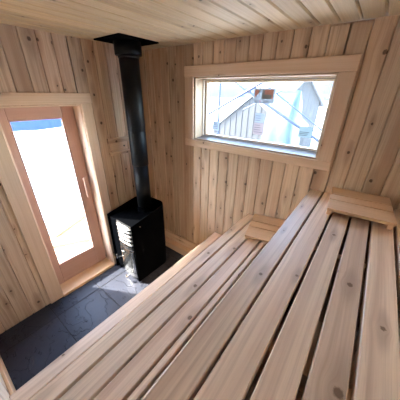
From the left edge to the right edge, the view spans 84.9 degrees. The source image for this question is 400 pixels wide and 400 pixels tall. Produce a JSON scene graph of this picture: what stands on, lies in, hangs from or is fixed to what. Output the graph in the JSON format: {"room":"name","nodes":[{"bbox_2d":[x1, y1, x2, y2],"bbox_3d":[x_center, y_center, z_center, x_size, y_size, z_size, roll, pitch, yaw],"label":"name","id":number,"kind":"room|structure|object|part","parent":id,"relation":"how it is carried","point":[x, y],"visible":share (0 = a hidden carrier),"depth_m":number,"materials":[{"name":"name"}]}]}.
{"room":"sauna","nodes":[
{"label":"sauna","id":0,"kind":"room"},
{"bbox_2d":[0,373,9,399],"bbox_3d":[-0.777,0.627,0.629,2.250,2.400,0.170,19,32,33],"label":"wall","id":1,"kind":"structure","parent":0,"point":[4,394],"depth_m":1.20,"materials":[{"name":"brown wood"}]},
{"bbox_2d":[0,356,15,394],"bbox_3d":[-1.267,1.142,1.424,0.900,0.160,0.018,19,32,33],"label":"baseboard","id":2,"kind":"structure","parent":1,"relation":"attached to","point":[11,389],"depth_m":1.36,"materials":[{"name":"brown wood"}]},
{"bbox_2d":[0,23,156,333],"bbox_3d":[-1.145,-0.042,1.981,0.170,2.400,2.115,19,32,33],"label":"wall","id":3,"kind":"structure","parent":0,"point":[31,61],"depth_m":1.71,"materials":[{"name":"brown wood"}]},
{"bbox_2d":[0,104,112,292],"bbox_3d":[-1.196,0.051,1.954,0.170,1.655,0.542,19,32,33],"label":"door","id":4,"kind":"structure","parent":3,"relation":"in","point":[71,116],"depth_m":1.93,"materials":[{"name":"brown wood"}]},
{"bbox_3d":[-1.236,-0.653,1.634,0.040,0.085,0.358,19,32,33],"label":"rail","id":5,"kind":"part","parent":4,"relation":"part of","materials":[{"name":"brown wood"}]},
{"bbox_3d":[-1.258,0.657,2.277,0.040,0.216,0.358,19,32,33],"label":"rail","id":6,"kind":"part","parent":4,"relation":"part of","materials":[{"name":"brown wood"}]},
{"bbox_3d":[-1.076,-0.122,2.066,0.044,0.200,0.030,19,32,33],"label":"pull handle","id":7,"kind":"part","parent":4,"relation":"part of","materials":[{"name":"brown wood"}]},
{"bbox_2d":[0,92,115,303],"bbox_3d":[-1.125,0.044,1.878,0.020,1.734,0.733,19,32,33],"label":"trim","id":8,"kind":"structure","parent":3,"relation":"attached to","point":[10,181],"depth_m":1.70,"materials":[{"name":"brown wood"}]},
{"bbox_2d":[60,258,114,296],"bbox_3d":[-1.206,0.787,2.312,0.218,0.039,0.538,19,32,33],"label":"trim","id":9,"kind":"structure","parent":3,"relation":"attached to","point":[87,275],"depth_m":2.26,"materials":[{"name":"brown wood"}]},
{"bbox_2d":[107,136,129,155],"bbox_3d":[-0.756,-0.531,2.120,0.024,0.157,0.288,19,32,33],"label":"air vent","id":10,"kind":"object","parent":3,"relation":"in","point":[118,145],"visible":0.76,"depth_m":2.08,"materials":[{"name":"brown wood"}]},
{"bbox_3d":[-0.755,-0.582,2.095,0.024,0.044,0.288,19,32,33],"label":"rail","id":11,"kind":"part","parent":10,"relation":"part of","materials":[{"name":"brown wood"}]},
{"bbox_3d":[-0.757,-0.475,2.148,0.024,0.031,0.288,19,32,33],"label":"rail","id":12,"kind":"part","parent":10,"relation":"part of","materials":[{"name":"brown wood"}]},
{"bbox_2d":[0,246,321,399],"bbox_3d":[-0.205,1.213,1.780,2.262,0.250,1.775,19,32,33],"label":"floor","id":13,"kind":"structure","parent":0,"point":[29,346],"depth_m":1.83,"materials":[{"name":"tile"}]},
{"bbox_2d":[9,232,232,399],"bbox_3d":[-0.248,0.879,1.671,0.329,0.446,1.748,19,32,33],"label":"trim board","id":14,"kind":"object","parent":13,"relation":"on","point":[39,381],"visible":0.2,"depth_m":1.32,"materials":[{"name":"brown wood"}]},
{"bbox_2d":[107,196,166,281],"bbox_3d":[-0.649,0.399,2.310,0.382,0.732,0.524,19,32,33],"label":"stove","id":15,"kind":"object","parent":13,"relation":"on","point":[137,233],"visible":0.98,"depth_m":2.19,"materials":[{"name":"black metal"}]},
{"bbox_3d":[-0.713,0.330,2.062,0.212,0.252,0.019,19,32,33],"label":"vent panel","id":16,"kind":"part","parent":15,"relation":"part of","materials":[{"name":"silver metal"}]},
{"bbox_2d":[94,33,158,207],"bbox_3d":[-0.564,-0.582,1.963,0.320,1.398,0.355,19,32,33],"label":"pipe","id":17,"kind":"object","parent":15,"relation":"on","point":[127,48],"visible":1,"depth_m":1.79,"materials":[{"name":"black metal"}]},
{"bbox_3d":[-0.554,-1.205,1.658,0.320,0.010,0.355,19,32,33],"label":"ceiling plate","id":18,"kind":"part","parent":17,"relation":"part of","materials":[{"name":"black metal"}]},
{"bbox_3d":[-0.722,0.588,2.175,0.142,0.190,0.005,19,32,33],"label":"door glass","id":19,"kind":"part","parent":15,"relation":"part of","materials":[{"name":"black"}]},
{"bbox_3d":[-0.718,0.583,2.184,0.212,0.280,0.023,19,32,33],"label":"fire door","id":20,"kind":"part","parent":15,"relation":"part of","materials":[{"name":"silver metal"}]},
{"bbox_3d":[-0.657,0.152,2.180,0.317,0.010,0.339,19,32,33],"label":"plate","id":21,"kind":"part","parent":15,"relation":"part of","materials":[{"name":"black metal"}]},
{"bbox_3d":[-0.720,0.744,2.265,0.212,0.060,0.019,19,32,33],"label":"ash drawer","id":22,"kind":"part","parent":15,"relation":"part of","materials":[{"name":"silver metal"}]},
{"bbox_2d":[30,214,266,399],"bbox_3d":[0.043,0.826,1.398,0.390,0.789,1.748,19,32,33],"label":"bench","id":23,"kind":"object","parent":13,"relation":"on","point":[115,366],"visible":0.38,"depth_m":0.98,"materials":[{"name":"brown wood"}]},
{"bbox_2d":[245,214,285,242],"bbox_3d":[0.525,0.233,1.657,0.300,0.060,0.325,12,28,21],"label":"headrest cover","id":24,"kind":"object","parent":23,"relation":"on","point":[263,228],"visible":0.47,"depth_m":1.65,"materials":[{"name":"brown wood"}]},
{"bbox_2d":[142,189,399,399],"bbox_3d":[0.476,0.816,1.026,0.576,1.149,1.748,19,32,33],"label":"bench","id":25,"kind":"object","parent":13,"relation":"on","point":[222,360],"visible":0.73,"depth_m":0.64,"materials":[{"name":"brown wood"}]},
{"bbox_2d":[326,187,396,229],"bbox_3d":[0.908,0.037,1.253,0.300,0.051,0.325,16,32,28],"label":"headrest cover","id":26,"kind":"object","parent":25,"relation":"on","point":[375,208],"visible":1,"depth_m":1.20,"materials":[{"name":"brown wood"}]},
{"bbox_3d":[1.027,0.075,1.198,0.024,0.034,0.297,16,32,28],"label":"rail","id":27,"kind":"part","parent":26,"relation":"part of","materials":[{"name":"brown wood"}]},
{"bbox_3d":[1.129,0.674,1.462,0.038,1.038,0.060,19,32,33],"label":"leg","id":28,"kind":"part","parent":25,"relation":"part of","materials":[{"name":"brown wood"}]},
{"bbox_2d":[0,0,399,50],"bbox_3d":[-0.166,-0.850,0.764,2.590,0.150,2.115,19,32,33],"label":"ceiling","id":29,"kind":"structure","parent":0,"point":[169,23],"depth_m":1.11,"materials":[{"name":"brown wood"}]},
{"bbox_2d":[145,15,399,322],"bbox_3d":[0.407,-0.037,2.022,2.250,2.400,0.170,19,32,33],"label":"wall","id":30,"kind":"structure","parent":0,"point":[203,192],"depth_m":1.63,"materials":[{"name":"brown wood"}]},
{"bbox_2d":[164,228,197,255],"bbox_3d":[-0.224,0.550,2.649,0.900,0.175,0.099,19,32,33],"label":"baseboard","id":31,"kind":"structure","parent":30,"relation":"attached to","point":[178,243],"depth_m":2.67,"materials":[{"name":"brown wood"}]},
{"bbox_2d":[184,54,362,170],"bbox_3d":[0.413,-0.683,1.695,1.245,0.649,0.191,19,32,33],"label":"window","id":32,"kind":"structure","parent":30,"relation":"in","point":[342,70],"depth_m":1.58,"materials":[{"name":"brown wood"}]},
{"bbox_3d":[0.453,-0.695,1.743,1.058,0.507,0.065,19,32,33],"label":"frame","id":33,"kind":"part","parent":32,"relation":"part of","materials":[{"name":"beige plastic"}]},
{"bbox_3d":[0.459,-0.699,1.750,1.012,0.461,0.035,19,32,33],"label":"sash","id":34,"kind":"part","parent":32,"relation":"part of","materials":[{"name":"beige plastic"}]},
{"bbox_2d":[348,261,399,389],"bbox_3d":[0.775,0.632,0.671,0.170,2.400,2.115,19,32,33],"label":"wall","id":35,"kind":"structure","parent":0,"point":[356,337],"depth_m":1.48,"materials":[{"name":"brown wood"}]},
{"label":"outside","id":36,"kind":"structure","parent":0,"visible":0},
{"bbox_2d":[13,97,327,221],"bbox_3d":[28.043,-15.127,36.846,160.000,0.445,126.000,19,32,33],"label":"sky","id":37,"kind":"structure","parent":36,"point":[45,153],"depth_m":7.14,"materials":[{"name":"white"}]},
{"bbox_2d":[45,208,92,262],"bbox_3d":[-1.922,0.787,2.914,1.560,0.365,2.650,19,32,33],"label":"deck","id":38,"kind":"object","parent":37,"relation":"on","point":[80,229],"visible":0.02,"depth_m":3.11,"materials":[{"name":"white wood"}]},
{"bbox_2d":[49,214,84,237],"bbox_3d":[-1.988,0.376,3.297,0.140,0.035,0.600,6,27,11],"label":"board","id":39,"kind":"object","parent":38,"relation":"on","point":[67,225],"visible":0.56,"depth_m":3.25,"materials":[{"name":"white wood"}]},
{"bbox_2d":[52,236,90,247],"bbox_3d":[-1.653,0.549,2.955,0.600,0.035,0.070,-10,28,-20],"label":"board","id":40,"kind":"object","parent":38,"relation":"on","point":[88,238],"visible":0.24,"depth_m":2.91,"materials":[{"name":"white wood"}]},
{"bbox_2d":[212,91,307,145],"bbox_3d":[1.888,-2.093,6.785,2.300,2.279,2.100,17,30,29],"label":"shed","id":41,"kind":"object","parent":37,"relation":"on","point":[238,122],"visible":0.23,"depth_m":5.98,"materials":[{"name":"white wood"}]},
{"bbox_2d":[208,82,320,141],"bbox_3d":[1.166,-0.872,3.307,2.727,3.010,0.938,19,32,33],"label":"scaffold","id":42,"kind":"object","parent":37,"relation":"on","point":[259,83],"visible":0.16,"depth_m":3.06,"materials":[{"name":"blue paint"}]},
{"bbox_3d":[0.272,-0.935,3.405,0.027,3.010,0.027,19,32,33],"label":"post","id":43,"kind":"part","parent":42,"relation":"part of","materials":[{"name":"blue paint"}]},
{"bbox_2d":[260,90,302,145],"bbox_3d":[1.746,-1.194,4.823,0.882,2.190,1.047,19,32,33],"label":"stack","id":44,"kind":"object","parent":37,"relation":"on","point":[277,129],"visible":0.43,"depth_m":4.35,"materials":[{"name":"white"}]},
{"bbox_2d":[278,82,325,146],"bbox_3d":[4.275,-4.102,10.082,1.810,2.965,2.060,1,26,-1],"label":"shed","id":45,"kind":"object","parent":37,"relation":"on","point":[312,98],"visible":0.2,"depth_m":9.16,"materials":[{"name":"grey paint"}]},
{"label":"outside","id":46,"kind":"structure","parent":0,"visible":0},
{"bbox_2d":[209,82,332,100],"bbox_3d":[-0.402,-8.496,-1.439,380.000,22.012,380.000,19,32,33],"label":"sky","id":47,"kind":"structure","parent":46,"point":[227,91],"depth_m":124.30,"materials":[{"name":"white"}]},
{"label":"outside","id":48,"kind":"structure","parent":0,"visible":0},
{"bbox_2d":[10,119,62,130],"bbox_3d":[-0.566,1.362,3.396,600.000,0.450,600.000,19,32,33],"label":"lake","id":49,"kind":"structure","parent":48,"point":[34,125],"depth_m":17.39,"materials":[{"name":"blue liquid"}]}
]}

